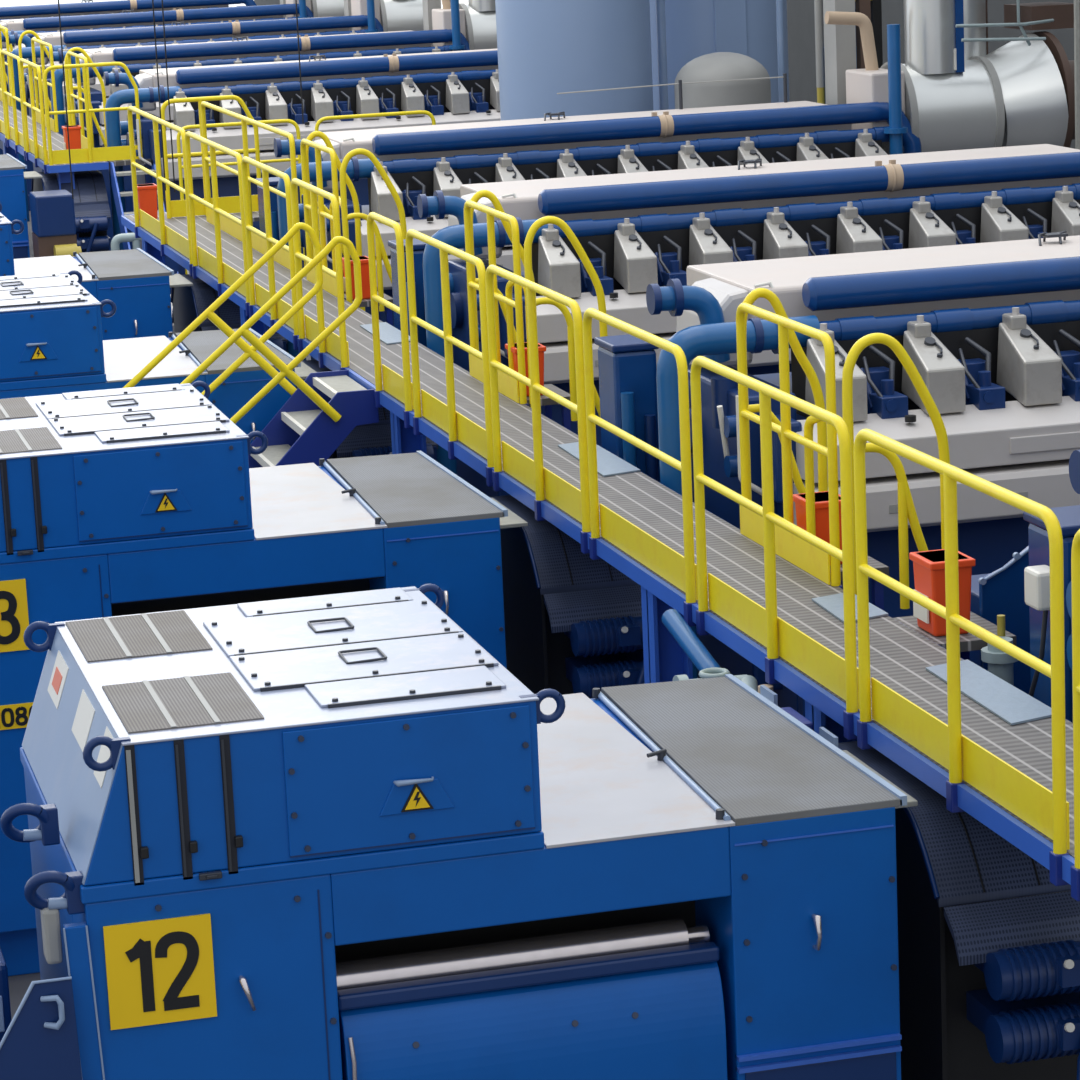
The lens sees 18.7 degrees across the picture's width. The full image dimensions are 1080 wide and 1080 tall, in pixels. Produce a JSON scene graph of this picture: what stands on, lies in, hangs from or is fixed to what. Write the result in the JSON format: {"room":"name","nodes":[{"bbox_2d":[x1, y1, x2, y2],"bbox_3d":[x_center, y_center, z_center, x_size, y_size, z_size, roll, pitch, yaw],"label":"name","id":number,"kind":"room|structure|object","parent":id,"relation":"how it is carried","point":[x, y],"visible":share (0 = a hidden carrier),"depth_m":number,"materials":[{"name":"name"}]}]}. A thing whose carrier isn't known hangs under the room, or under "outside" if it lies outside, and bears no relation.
{"room":"factory floor","nodes":[
{"label":"factory floor","id":0,"kind":"room"},
{"bbox_2d":[8,211,310,1019],"bbox_3d":[-8.799,-4.407,48.014,28.000,0.100,102.000,-6,12,-14],"label":"floor","id":1,"kind":"structure","parent":0,"point":[19,985],"depth_m":15.36,"materials":[{"name":"concrete"}]},
{"bbox_2d":[0,947,11,1041],"bbox_3d":[-2.243,2.003,11.077,0.860,1.860,1.508,-6,12,-14],"label":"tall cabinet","id":2,"kind":"object","parent":1,"relation":"on","point":[5,1009],"visible":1,"depth_m":10.34,"materials":[{"name":"blue metal"}]},
{"bbox_2d":[0,153,29,258],"bbox_3d":[-7.078,-3.292,35.914,2.860,2.505,1.847,-6,12,-14],"label":"generator","id":3,"kind":"object","parent":1,"relation":"on","point":[12,186],"visible":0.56,"depth_m":35.33,"materials":[{"name":"blue metal"}]},
{"bbox_2d":[0,976,81,1079],"bbox_3d":[-1.696,2.230,10.033,0.765,1.795,0.046,-6,12,-14],"label":"plate","id":4,"kind":"object","parent":1,"relation":"on","point":[40,1042],"visible":1,"depth_m":9.95,"materials":[{"name":"blue metal"}]},
{"bbox_2d":[0,101,108,237],"bbox_3d":[-8.795,-5.883,49.992,0.660,1.980,29.760,-6,12,-14],"label":"walkway","id":5,"kind":"object","parent":1,"relation":"on","point":[62,171],"visible":0.34,"depth_m":38.19,"materials":[{"name":"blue metal"}]},
{"bbox_2d":[1,50,25,159],"bbox_3d":[-6.159,-5.116,38.519,0.058,1.170,1.952,-6,12,-14],"label":"guardrail","id":6,"kind":"object","parent":5,"relation":"on","point":[18,137],"visible":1,"depth_m":38.55,"materials":[{"name":"yellow metal"}]},
{"bbox_2d":[20,58,48,173],"bbox_3d":[-5.631,-4.734,36.575,0.058,1.170,1.852,-6,12,-14],"label":"guardrail","id":7,"kind":"object","parent":5,"relation":"on","point":[40,152],"visible":1,"depth_m":36.55,"materials":[{"name":"yellow metal"}]},
{"bbox_2d":[31,38,59,133],"bbox_3d":[-6.194,-5.652,41.094,0.058,1.170,2.052,-6,12,-14],"label":"guardrail","id":8,"kind":"object","parent":5,"relation":"on","point":[54,127],"visible":0.76,"depth_m":40.99,"materials":[{"name":"yellow metal"}]},
{"bbox_2d":[67,51,93,148],"bbox_3d":[-5.267,-4.981,37.681,0.058,1.170,1.652,-6,12,-14],"label":"guardrail","id":9,"kind":"object","parent":5,"relation":"on","point":[84,144],"visible":0.52,"depth_m":37.62,"materials":[{"name":"yellow metal"}]},
{"bbox_2d":[64,47,106,146],"bbox_3d":[-5.385,-5.146,39.093,0.469,1.427,0.043,-6,12,-14],"label":"handrail","id":10,"kind":"object","parent":5,"relation":"attached to","point":[81,50],"visible":0.6,"depth_m":39.04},
{"bbox_2d":[43,62,142,164],"bbox_3d":[-4.858,-4.640,35.712,1.021,1.070,0.051,-6,12,-14],"label":"guardrail","id":11,"kind":"object","parent":5,"relation":"on","point":[89,154],"visible":0.99,"depth_m":35.73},
{"bbox_2d":[29,190,81,256],"bbox_3d":[-5.083,-2.773,34.779,0.420,1.780,0.820,-6,12,-14],"label":"pump","id":12,"kind":"object","parent":1,"relation":"on","point":[52,211],"visible":0.37,"depth_m":34.48,"materials":[{"name":"blue metal"}]},
{"bbox_2d":[24,170,110,252],"bbox_3d":[-5.257,-3.154,36.448,0.870,1.861,1.943,-6,12,-14],"label":"guard","id":13,"kind":"object","parent":1,"relation":"on","point":[91,205],"visible":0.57,"depth_m":35.81,"materials":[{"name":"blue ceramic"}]},
{"bbox_2d":[0,203,173,339],"bbox_3d":[-4.401,-1.354,26.053,2.860,2.505,1.847,-6,12,-14],"label":"generator","id":14,"kind":"object","parent":1,"relation":"on","point":[138,284],"visible":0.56,"depth_m":25.41,"materials":[{"name":"blue metal"}]},
{"bbox_2d":[0,0,256,154],"bbox_3d":[-7.524,-7.897,57.032,5.507,2.935,2.454,-6,12,-14],"label":"engine","id":15,"kind":"object","parent":1,"relation":"on","point":[105,7],"visible":0.1,"depth_m":56.47,"materials":[{"name":"blue metal"}]},
{"bbox_2d":[107,159,177,273],"bbox_3d":[-4.252,-3.055,35.461,0.470,1.980,2.250,-6,12,-14],"label":"stair","id":16,"kind":"structure","parent":1,"relation":"on","point":[126,245],"depth_m":35.55,"materials":[{"name":"blue metal"}]},
{"bbox_2d":[111,233,178,293],"bbox_3d":[-4.080,-2.493,34.165,0.652,1.395,0.295,-6,12,-14],"label":"pipe","id":17,"kind":"object","parent":1,"relation":"on","point":[125,237],"visible":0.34,"depth_m":34.04,"materials":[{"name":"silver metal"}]},
{"bbox_2d":[0,270,300,443],"bbox_3d":[-3.063,-0.386,21.123,2.860,2.505,1.847,-6,12,-14],"label":"generator","id":18,"kind":"object","parent":1,"relation":"on","point":[52,342],"visible":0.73,"depth_m":20.30,"materials":[{"name":"blue metal"}]},
{"bbox_2d":[0,4,313,210],"bbox_3d":[-6.185,-6.928,52.102,5.507,2.935,2.454,-6,12,-14],"label":"engine","id":19,"kind":"object","parent":1,"relation":"on","point":[262,12],"visible":0.15,"depth_m":51.50,"materials":[{"name":"blue metal"}]},
{"bbox_2d":[7,15,383,221],"bbox_3d":[-4.847,-5.960,47.171,5.507,2.935,2.454,-6,12,-14],"label":"engine","id":20,"kind":"object","parent":1,"relation":"on","point":[317,26],"visible":0.24,"depth_m":46.49,"materials":[{"name":"blue metal"}]},
{"bbox_2d":[169,274,287,351],"bbox_3d":[-2.580,-1.217,26.587,0.870,1.861,1.943,-6,12,-14],"label":"guard","id":21,"kind":"object","parent":1,"relation":"on","point":[190,297],"visible":0.11,"depth_m":26.01,"materials":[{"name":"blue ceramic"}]},
{"bbox_2d":[177,119,305,276],"bbox_3d":[-3.182,-3.303,35.412,1.341,2.390,0.043,-6,12,-14],"label":"guardrail","id":22,"kind":"object","parent":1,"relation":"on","point":[180,167],"visible":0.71,"depth_m":35.16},
{"bbox_2d":[0,381,507,975],"bbox_3d":[-1.724,0.583,16.192,2.860,2.505,1.847,-6,12,-14],"label":"generator","id":23,"kind":"object","parent":1,"relation":"on","point":[143,499],"visible":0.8,"depth_m":15.27,"materials":[{"name":"blue metal"}]},
{"bbox_2d":[0,397,37,419],"bbox_3d":[-2.721,-0.639,16.223,0.420,0.007,0.620,-6,12,-14],"label":"vent grille","id":24,"kind":"object","parent":23,"relation":"attached to","point":[19,408],"depth_m":16.21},
{"bbox_2d":[0,427,61,453],"bbox_3d":[-2.469,-0.457,15.293,0.420,0.007,0.620,-6,12,-14],"label":"vent grille","id":25,"kind":"object","parent":23,"relation":"attached to","point":[36,439],"depth_m":15.28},
{"bbox_2d":[49,29,469,250],"bbox_3d":[-3.508,-4.991,42.240,5.507,2.935,2.454,-6,12,-14],"label":"engine","id":26,"kind":"object","parent":1,"relation":"on","point":[136,58],"visible":0.21,"depth_m":41.51,"materials":[{"name":"blue metal"}]},
{"bbox_2d":[256,177,279,240],"bbox_3d":[-2.152,-1.777,27.610,0.260,2.500,0.434,-6,12,-14],"label":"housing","id":27,"kind":"object","parent":1,"relation":"on","point":[273,181],"visible":0.1,"depth_m":27.27,"materials":[{"name":"blue metal"}]},
{"bbox_2d":[104,49,500,274],"bbox_3d":[-2.170,-4.023,37.310,5.507,2.935,2.454,-6,12,-14],"label":"engine","id":28,"kind":"object","parent":1,"relation":"on","point":[455,87],"visible":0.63,"depth_m":36.37,"materials":[{"name":"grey metal"}]},
{"bbox_2d":[280,0,344,17],"bbox_3d":[-2.975,-9.478,52.443,2.645,7.500,1.809,-6,12,-14],"label":"duct","id":29,"kind":"object","parent":1,"relation":"on","point":[319,8],"visible":0.07,"depth_m":52.17,"materials":[{"name":"silver metal"}]},
{"bbox_2d":[248,370,378,467],"bbox_3d":[-2.052,0.091,19.907,2.110,1.980,0.850,-6,12,-14],"label":"stair","id":30,"kind":"structure","parent":1,"relation":"on","point":[300,432],"depth_m":19.71,"materials":[{"name":"blue metal"}]},
{"bbox_2d":[123,222,322,394],"bbox_3d":[-2.248,-0.967,20.115,1.938,1.836,0.050,-6,12,-14],"label":"stair handrail","id":31,"kind":"object","parent":30,"relation":"attached to","point":[249,351],"visible":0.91,"depth_m":20.13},
{"bbox_2d":[180,236,361,423],"bbox_3d":[-1.989,-0.780,19.284,1.998,1.885,0.050,-6,12,-14],"label":"stair handrail","id":32,"kind":"object","parent":30,"relation":"attached to","point":[287,371],"visible":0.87,"depth_m":19.33,"materials":[{"name":"metal"}]},
{"bbox_2d":[295,360,437,465],"bbox_3d":[-1.242,-0.248,21.657,0.870,1.861,1.943,-6,12,-14],"label":"guard","id":33,"kind":"object","parent":1,"relation":"on","point":[373,439],"visible":0.12,"depth_m":20.89,"materials":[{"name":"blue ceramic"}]},
{"bbox_2d":[344,291,392,325],"bbox_3d":[-1.236,-0.808,24.091,0.348,1.960,0.500,-6,12,-14],"label":"ladder landing","id":34,"kind":"object","parent":1,"relation":"on","point":[365,302],"visible":0.12,"depth_m":23.73,"materials":[{"name":"blue metal"}]},
{"bbox_2d":[342,256,370,299],"bbox_3d":[-1.322,-1.896,23.812,0.191,0.290,0.236,-6,12,-14],"label":"bin","id":35,"kind":"object","parent":34,"relation":"on","point":[364,260],"visible":0.56,"depth_m":23.72,"materials":[{"name":"orange plastic"}]},
{"bbox_2d":[315,110,435,130],"bbox_3d":[-1.734,-3.444,35.778,1.341,2.390,0.043,-6,12,-14],"label":"guardrail","id":36,"kind":"object","parent":1,"relation":"on","point":[428,113],"visible":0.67,"depth_m":35.53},
{"bbox_2d":[344,0,468,32],"bbox_3d":[-1.637,-8.509,47.512,2.645,7.500,1.809,-6,12,-14],"label":"duct","id":37,"kind":"object","parent":1,"relation":"on","point":[393,15],"visible":0.2,"depth_m":47.27,"materials":[{"name":"silver metal"}]},
{"bbox_2d":[388,239,426,346],"bbox_3d":[-0.814,-0.809,22.680,0.260,2.500,0.434,-6,12,-14],"label":"housing","id":38,"kind":"object","parent":1,"relation":"on","point":[418,246],"visible":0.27,"depth_m":22.38,"materials":[{"name":"blue metal"}]},
{"bbox_2d":[0,583,906,1079],"bbox_3d":[-0.386,1.552,11.261,2.860,2.505,1.847,-6,12,-14],"label":"generator","id":39,"kind":"object","parent":1,"relation":"on","point":[331,836],"visible":1,"depth_m":10.43,"materials":[{"name":"blue metal"}]},
{"bbox_2d":[65,610,212,662],"bbox_3d":[-1.383,0.329,11.292,0.420,0.007,0.620,-6,12,-14],"label":"vent grille","id":40,"kind":"object","parent":39,"relation":"attached to","point":[132,637],"depth_m":11.26,"materials":[{"name":"metal"}]},
{"bbox_2d":[102,672,263,733],"bbox_3d":[-1.131,0.512,10.363,0.420,0.007,0.620,-6,12,-14],"label":"vent grille","id":41,"kind":"object","parent":39,"relation":"attached to","point":[201,701],"depth_m":10.33,"materials":[{"name":"metal"}]},
{"bbox_2d":[422,0,496,50],"bbox_3d":[-0.299,-7.540,42.582,2.645,7.500,1.809,-6,12,-14],"label":"duct","id":42,"kind":"object","parent":1,"relation":"on","point":[476,21],"visible":0.24,"depth_m":42.33,"materials":[{"name":"silver metal"}]},
{"bbox_2d":[519,384,570,430],"bbox_3d":[0.007,0.091,19.512,0.348,1.960,0.500,-6,12,-14],"label":"ladder landing","id":43,"kind":"object","parent":1,"relation":"on","point":[546,402],"visible":0.12,"depth_m":19.16,"materials":[{"name":"blue metal"}]},
{"bbox_2d":[505,276,530,403],"bbox_3d":[-0.113,-1.173,18.940,0.040,0.717,0.489,-6,12,-14],"label":"handrail","id":44,"kind":"object","parent":43,"relation":"on","point":[509,286],"visible":0.48,"depth_m":19.12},
{"bbox_2d":[505,342,545,396],"bbox_3d":[-0.079,-0.997,19.232,0.191,0.290,0.236,-6,12,-14],"label":"bin","id":45,"kind":"object","parent":43,"relation":"on","point":[541,348],"visible":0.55,"depth_m":19.13,"materials":[{"name":"orange plastic"}]},
{"bbox_2d":[488,495,644,698],"bbox_3d":[0.097,0.720,16.726,0.870,1.861,1.943,-6,12,-14],"label":"guard","id":46,"kind":"object","parent":1,"relation":"on","point":[573,620],"visible":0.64,"depth_m":16.07,"materials":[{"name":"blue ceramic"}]},
{"bbox_2d":[495,0,653,120],"bbox_3d":[0.285,-5.754,31.442,1.520,8.500,1.520,-6,12,-14],"label":"tank","id":47,"kind":"object","parent":1,"relation":"on","point":[546,48],"visible":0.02,"depth_m":31.05,"materials":[{"name":"metal"}]},
{"bbox_2d":[121,211,1074,884],"bbox_3d":[-0.244,0.089,19.527,1.205,1.980,23.160,-6,12,-14],"label":"walkway","id":48,"kind":"object","parent":1,"relation":"on","point":[900,656],"visible":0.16,"depth_m":14.46,"materials":[{"name":"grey metal"}]},
{"bbox_2d":[137,183,157,218],"bbox_3d":[-3.562,-3.056,29.779,0.191,0.319,0.236,-6,12,-14],"label":"bin","id":49,"kind":"object","parent":48,"relation":"on","point":[147,193],"visible":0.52,"depth_m":29.68,"materials":[{"name":"orange plastic"}]},
{"bbox_2d":[127,106,192,276],"bbox_3d":[-3.186,-2.964,27.568,0.058,1.170,3.152,-6,12,-14],"label":"guardrail","id":50,"kind":"object","parent":48,"relation":"on","point":[157,228],"visible":1,"depth_m":27.57,"materials":[{"name":"yellow metal"}]},
{"bbox_2d":[161,95,260,218],"bbox_3d":[-2.967,-3.469,29.695,0.881,1.070,0.051,-6,12,-14],"label":"guardrail","id":51,"kind":"object","parent":48,"relation":"on","point":[176,208],"visible":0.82,"depth_m":29.70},
{"bbox_2d":[185,131,249,316],"bbox_3d":[-2.434,-2.420,24.794,0.058,1.170,2.502,-6,12,-14],"label":"guardrail","id":52,"kind":"object","parent":48,"relation":"on","point":[212,264],"visible":0.95,"depth_m":24.81,"materials":[{"name":"yellow metal"}]},
{"bbox_2d":[201,101,301,269],"bbox_3d":[-2.417,-2.918,27.179,0.058,1.170,4.302,-6,12,-14],"label":"guardrail","id":53,"kind":"object","parent":48,"relation":"on","point":[227,225],"visible":0.66,"depth_m":27.11,"materials":[{"name":"yellow metal"}]},
{"bbox_2d":[241,156,298,349],"bbox_3d":[-1.861,-2.005,22.685,0.058,1.170,1.752,-6,12,-14],"label":"guardrail","id":54,"kind":"object","parent":48,"relation":"on","point":[263,296],"visible":0.9,"depth_m":22.68,"materials":[{"name":"yellow metal"}]},
{"bbox_2d":[290,178,349,369],"bbox_3d":[-1.416,-1.683,21.044,0.058,1.170,1.452,-6,12,-14],"label":"guardrail","id":55,"kind":"object","parent":48,"relation":"on","point":[337,346],"visible":0.91,"depth_m":20.99,"materials":[{"name":"yellow metal"}]},
{"bbox_2d":[300,139,345,299],"bbox_3d":[-1.607,-2.332,24.197,0.058,1.170,1.212,-6,12,-14],"label":"guardrail","id":56,"kind":"object","parent":48,"relation":"on","point":[329,285],"visible":0.61,"depth_m":24.16,"materials":[{"name":"yellow metal"}]},
{"bbox_2d":[306,131,364,310],"bbox_3d":[-1.563,-2.397,24.893,0.417,1.409,0.044,-6,12,-14],"label":"handrail","id":57,"kind":"object","parent":48,"relation":"attached to","point":[314,134],"visible":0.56,"depth_m":24.85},
{"bbox_2d":[340,148,406,310],"bbox_3d":[-1.180,-2.102,23.599,0.469,1.427,0.043,-6,12,-14],"label":"handrail","id":58,"kind":"object","parent":48,"relation":"attached to","point":[381,254],"visible":0.78,"depth_m":23.55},
{"bbox_2d":[367,212,413,428],"bbox_3d":[-0.870,-1.288,19.034,0.058,1.170,0.852,-6,12,-14],"label":"guardrail","id":59,"kind":"object","parent":48,"relation":"on","point":[401,388],"visible":0.96,"depth_m":19.04,"materials":[{"name":"yellow metal"}]},
{"bbox_2d":[405,229,493,486],"bbox_3d":[-0.486,-1.010,17.621,0.058,1.170,1.752,-6,12,-14],"label":"guardrail","id":60,"kind":"object","parent":48,"relation":"on","point":[458,426],"visible":0.98,"depth_m":17.60,"materials":[{"name":"yellow metal"}]},
{"bbox_2d":[464,200,528,405],"bbox_3d":[-0.269,-1.363,19.267,0.058,1.170,1.212,-6,12,-14],"label":"guardrail","id":61,"kind":"object","parent":48,"relation":"on","point":[507,385],"visible":0.74,"depth_m":19.16,"materials":[{"name":"yellow metal"}]},
{"bbox_2d":[471,190,536,350],"bbox_3d":[-0.224,-1.428,19.962,0.417,1.409,0.044,-6,12,-14],"label":"handrail","id":62,"kind":"object","parent":48,"relation":"attached to","point":[477,196],"visible":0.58,"depth_m":19.86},
{"bbox_2d":[485,265,590,553],"bbox_3d":[-0.017,-0.670,15.891,0.058,1.170,1.722,-6,12,-14],"label":"guardrail","id":63,"kind":"object","parent":48,"relation":"on","point":[546,484],"visible":0.95,"depth_m":15.85,"materials":[{"name":"yellow metal"}]},
{"bbox_2d":[524,216,607,420],"bbox_3d":[0.159,-1.133,18.669,0.469,1.427,0.043,-6,12,-14],"label":"handrail","id":64,"kind":"object","parent":48,"relation":"attached to","point":[537,224],"visible":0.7,"depth_m":18.61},
{"bbox_2d":[558,442,639,476],"bbox_3d":[0.292,-0.423,16.988,0.210,0.008,1.000,-6,12,-14],"label":"deck plate","id":65,"kind":"object","parent":48,"relation":"on","point":[608,464],"visible":0.79,"depth_m":16.84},
{"bbox_2d":[583,308,697,626],"bbox_3d":[0.423,-0.352,14.269,0.058,1.170,1.502,-6,12,-14],"label":"safety railing","id":66,"kind":"object","parent":48,"relation":"on","point":[679,570],"visible":0.95,"depth_m":14.20,"materials":[{"name":"metal"}]},
{"bbox_2d":[690,356,859,739],"bbox_3d":[0.880,-0.021,12.586,0.058,1.170,1.812,-6,12,-14],"label":"safety railing","id":67,"kind":"object","parent":48,"relation":"on","point":[840,675],"visible":0.95,"depth_m":12.53,"materials":[{"name":"metal"}]},
{"bbox_2d":[843,710,859,739],"bbox_3d":[1.127,0.666,11.860,0.052,0.100,0.052,-6,12,-14],"label":"socket","id":68,"kind":"object","parent":67,"relation":"attached to","point":[848,721],"depth_m":11.84,"materials":[{"name":"blue metal"}]},
{"bbox_2d":[742,288,827,500],"bbox_3d":[1.114,-0.460,15.032,0.417,1.409,0.044,-6,12,-14],"label":"handrail","id":69,"kind":"object","parent":48,"relation":"attached to","point":[757,293],"visible":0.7,"depth_m":14.99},
{"bbox_2d":[736,303,842,588],"bbox_3d":[1.072,-0.393,14.327,0.058,1.170,1.232,-6,12,-14],"label":"safety railing","id":70,"kind":"object","parent":48,"relation":"on","point":[818,563],"visible":0.75,"depth_m":14.25,"materials":[{"name":"metal"}]},
{"bbox_2d":[812,593,887,622],"bbox_3d":[1.257,0.275,13.432,0.210,0.008,0.500,-6,12,-14],"label":"deck plate","id":71,"kind":"object","parent":48,"relation":"on","point":[833,604],"visible":0.5,"depth_m":13.43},
{"bbox_2d":[842,333,949,608],"bbox_3d":[1.497,-0.165,13.738,0.469,1.427,0.043,-6,12,-14],"label":"handrail","id":72,"kind":"object","parent":48,"relation":"attached to","point":[906,510],"visible":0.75,"depth_m":13.69,"materials":[{"name":"metal"}]},
{"bbox_2d":[853,429,1069,885],"bbox_3d":[1.361,0.327,10.813,0.058,1.170,1.752,-6,12,-14],"label":"safety railing","id":73,"kind":"object","parent":48,"relation":"on","point":[1047,811],"visible":1,"depth_m":10.75,"materials":[{"name":"metal"}]},
{"bbox_2d":[857,719,873,749],"bbox_3d":[1.163,0.692,11.728,0.052,0.100,0.052,-6,12,-14],"label":"socket","id":74,"kind":"object","parent":73,"relation":"attached to","point":[862,743],"depth_m":11.70,"materials":[{"name":"blue metal"}]},
{"bbox_2d":[946,780,964,812],"bbox_3d":[1.382,0.851,10.922,0.052,0.100,0.052,-6,12,-14],"label":"socket","id":75,"kind":"object","parent":73,"relation":"attached to","point":[951,785],"depth_m":10.90,"materials":[{"name":"blue metal"}]},
{"bbox_2d":[1049,851,1069,885],"bbox_3d":[1.601,1.009,10.116,0.052,0.100,0.052,-6,12,-14],"label":"socket","id":76,"kind":"object","parent":73,"relation":"attached to","point":[1055,857],"depth_m":10.09,"materials":[{"name":"blue metal"}]},
{"bbox_2d":[926,659,1050,724],"bbox_3d":[1.641,0.553,12.020,0.210,0.008,0.920,-6,12,-14],"label":"deck plate","id":77,"kind":"object","parent":48,"relation":"on","point":[996,695],"visible":0.86,"depth_m":11.94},
{"bbox_2d":[1071,529,1079,900],"bbox_3d":[1.836,0.671,9.064,0.058,1.170,1.722,-6,12,-14],"label":"safety railing","id":78,"kind":"object","parent":48,"relation":"on","point":[1075,552],"visible":1,"depth_m":9.83,"materials":[{"name":"metal"}]},
{"bbox_2d":[274,101,921,360],"bbox_3d":[0.507,-2.085,27.449,5.507,2.935,2.454,-6,12,-14],"label":"engine","id":79,"kind":"object","parent":1,"relation":"on","point":[427,159],"visible":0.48,"depth_m":26.77,"materials":[{"name":"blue metal"}]},
{"bbox_2d":[557,73,786,108],"bbox_3d":[1.145,-3.824,28.258,2.066,0.250,0.032,-6,12,-14],"label":"barrier","id":80,"kind":"object","parent":79,"relation":"on","point":[784,76],"visible":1,"depth_m":28.28,"materials":[{"name":"metal"}]},
{"bbox_2d":[594,334,659,482],"bbox_3d":[0.524,0.160,17.749,0.260,2.500,0.434,-6,12,-14],"label":"housing","id":81,"kind":"object","parent":1,"relation":"on","point":[627,364],"visible":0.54,"depth_m":17.43,"materials":[{"name":"blue metal"}]},
{"bbox_2d":[655,0,668,109],"bbox_3d":[1.174,-5.146,32.014,0.087,7.000,0.087,-6,12,-14],"label":"standpipe","id":82,"kind":"object","parent":1,"relation":"on","point":[660,4],"visible":0.32,"depth_m":32.06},
{"bbox_2d":[662,609,720,671],"bbox_3d":[0.693,1.313,13.488,0.089,1.968,0.750,-6,12,-17],"label":"drain pipe","id":83,"kind":"object","parent":1,"relation":"on","point":[673,621],"visible":0.13,"depth_m":13.39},
{"bbox_2d":[650,0,789,110],"bbox_3d":[1.675,-6.143,33.009,1.600,8.500,1.600,-6,12,-14],"label":"tank","id":84,"kind":"object","parent":1,"relation":"on","point":[694,28],"visible":0.02,"depth_m":32.53,"materials":[{"name":"metal"}]},
{"bbox_2d":[674,52,770,108],"bbox_3d":[1.779,-3.061,31.322,0.910,3.150,0.910,-6,12,-14],"label":"tank","id":85,"kind":"object","parent":1,"relation":"on","point":[716,66],"visible":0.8,"depth_m":30.71,"materials":[{"name":"metal"}]},
{"bbox_2d":[672,667,772,692],"bbox_3d":[0.765,1.457,12.981,0.298,1.887,0.484,-6,12,-14],"label":"cluster","id":86,"kind":"object","parent":1,"relation":"on","point":[749,680],"visible":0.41,"depth_m":12.87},
{"bbox_2d":[417,144,1079,496],"bbox_3d":[1.845,-1.117,22.518,5.507,2.935,2.454,-6,12,-14],"label":"engine","id":87,"kind":"object","parent":1,"relation":"on","point":[636,230],"visible":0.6,"depth_m":21.70,"materials":[{"name":"white metal"}]},
{"bbox_2d":[776,0,784,101],"bbox_3d":[2.297,-5.086,31.487,0.068,7.000,0.068,-6,12,-14],"label":"standpipe","id":88,"kind":"object","parent":1,"relation":"on","point":[779,3],"visible":0.32,"depth_m":31.54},
{"bbox_2d":[814,0,882,103],"bbox_3d":[2.722,-4.898,29.266,0.557,7.500,0.300,-6,12,-14],"label":"rack","id":89,"kind":"object","parent":1,"relation":"on","point":[876,9],"visible":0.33,"depth_m":29.30,"materials":[{"name":"metal"}]},
{"bbox_2d":[830,556,888,610],"bbox_3d":[1.325,1.045,14.657,0.348,1.960,0.500,-6,12,-14],"label":"ladder landing","id":90,"kind":"object","parent":1,"relation":"on","point":[877,588],"visible":0.12,"depth_m":14.30,"materials":[{"name":"blue metal"}]},
{"bbox_2d":[804,416,821,535],"bbox_3d":[1.225,-0.204,14.009,0.040,0.717,0.489,-6,12,-14],"label":"handrail","id":91,"kind":"object","parent":90,"relation":"on","point":[810,421],"visible":0.33,"depth_m":14.20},
{"bbox_2d":[793,491,841,563],"bbox_3d":[1.234,-0.047,14.396,0.191,0.290,0.236,-6,12,-14],"label":"bin","id":92,"kind":"object","parent":90,"relation":"on","point":[821,498],"visible":0.36,"depth_m":14.30,"materials":[{"name":"orange plastic"}]},
{"bbox_2d":[646,230,1079,716],"bbox_3d":[3.183,-0.148,17.588,5.507,2.935,2.454,-6,12,-14],"label":"engine","id":93,"kind":"object","parent":1,"relation":"on","point":[991,330],"visible":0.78,"depth_m":16.40,"materials":[{"name":"white metal"}]},
{"bbox_2d":[823,0,1079,154],"bbox_3d":[3.716,-4.634,27.790,2.645,7.500,1.809,-6,12,-14],"label":"duct","id":94,"kind":"object","parent":1,"relation":"on","point":[954,94],"visible":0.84,"depth_m":27.67,"materials":[{"name":"silver metal"}]},
{"bbox_2d":[893,611,1016,659],"bbox_3d":[1.685,1.306,13.329,0.348,1.960,0.500,-6,12,-14],"label":"ladder landing","id":95,"kind":"object","parent":1,"relation":"on","point":[969,642],"visible":0.16,"depth_m":13.01,"materials":[{"name":"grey metal"}]},
{"bbox_2d":[909,549,975,636],"bbox_3d":[1.599,0.211,13.049,0.191,0.304,0.236,-6,12,-14],"label":"bin","id":96,"kind":"object","parent":95,"relation":"on","point":[928,566],"visible":0.72,"depth_m":12.96,"materials":[{"name":"orange plastic"}]},
{"bbox_2d":[838,741,1079,1079],"bbox_3d":[1.435,1.689,11.795,0.870,1.861,1.943,-6,12,-14],"label":"guard","id":97,"kind":"object","parent":1,"relation":"on","point":[989,947],"visible":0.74,"depth_m":11.14,"materials":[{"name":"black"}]},
{"bbox_2d":[970,546,1030,693],"bbox_3d":[2.006,1.046,13.750,0.514,2.269,0.470,-6,12,-14],"label":"guard","id":98,"kind":"object","parent":1,"relation":"on","point":[1001,591],"visible":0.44,"depth_m":13.34,"materials":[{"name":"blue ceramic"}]},
{"bbox_2d":[1023,505,1079,722],"bbox_3d":[2.092,1.136,12.735,0.260,2.500,0.434,-6,12,-14],"label":"housing","id":99,"kind":"object","parent":1,"relation":"on","point":[1068,517],"visible":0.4,"depth_m":12.54,"materials":[{"name":"blue metal"}]},
{"bbox_2d":[1024,565,1049,696],"bbox_3d":[1.917,0.357,12.468,0.138,0.513,0.140,-6,12,-14],"label":"junction box","id":100,"kind":"object","parent":99,"relation":"attached to","point":[1036,578],"visible":0.55,"depth_m":12.40,"materials":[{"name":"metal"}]},
{"bbox_2d":[1066,450,1079,670],"bbox_3d":[4.522,0.821,12.657,5.507,2.935,2.454,-6,12,-14],"label":"engine","id":101,"kind":"object","parent":1,"relation":"on","point":[1074,462],"visible":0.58,"depth_m":11.63,"materials":[{"name":"blue metal"}]},
{"bbox_2d":[254,0,1074,148],"bbox_3d":[4.419,-10.165,50.471,0.200,9.000,102.000,-6,12,-14],"label":"wall","id":102,"kind":"structure","parent":0,"point":[800,13],"depth_m":51.54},
{"bbox_2d":[981,615,1018,685],"bbox_3d":[1.835,1.316,13.003,0.150,2.060,0.151,-6,12,-14],"label":"drain fitting","id":103,"kind":"object","parent":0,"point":[1000,664],"visible":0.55,"depth_m":12.79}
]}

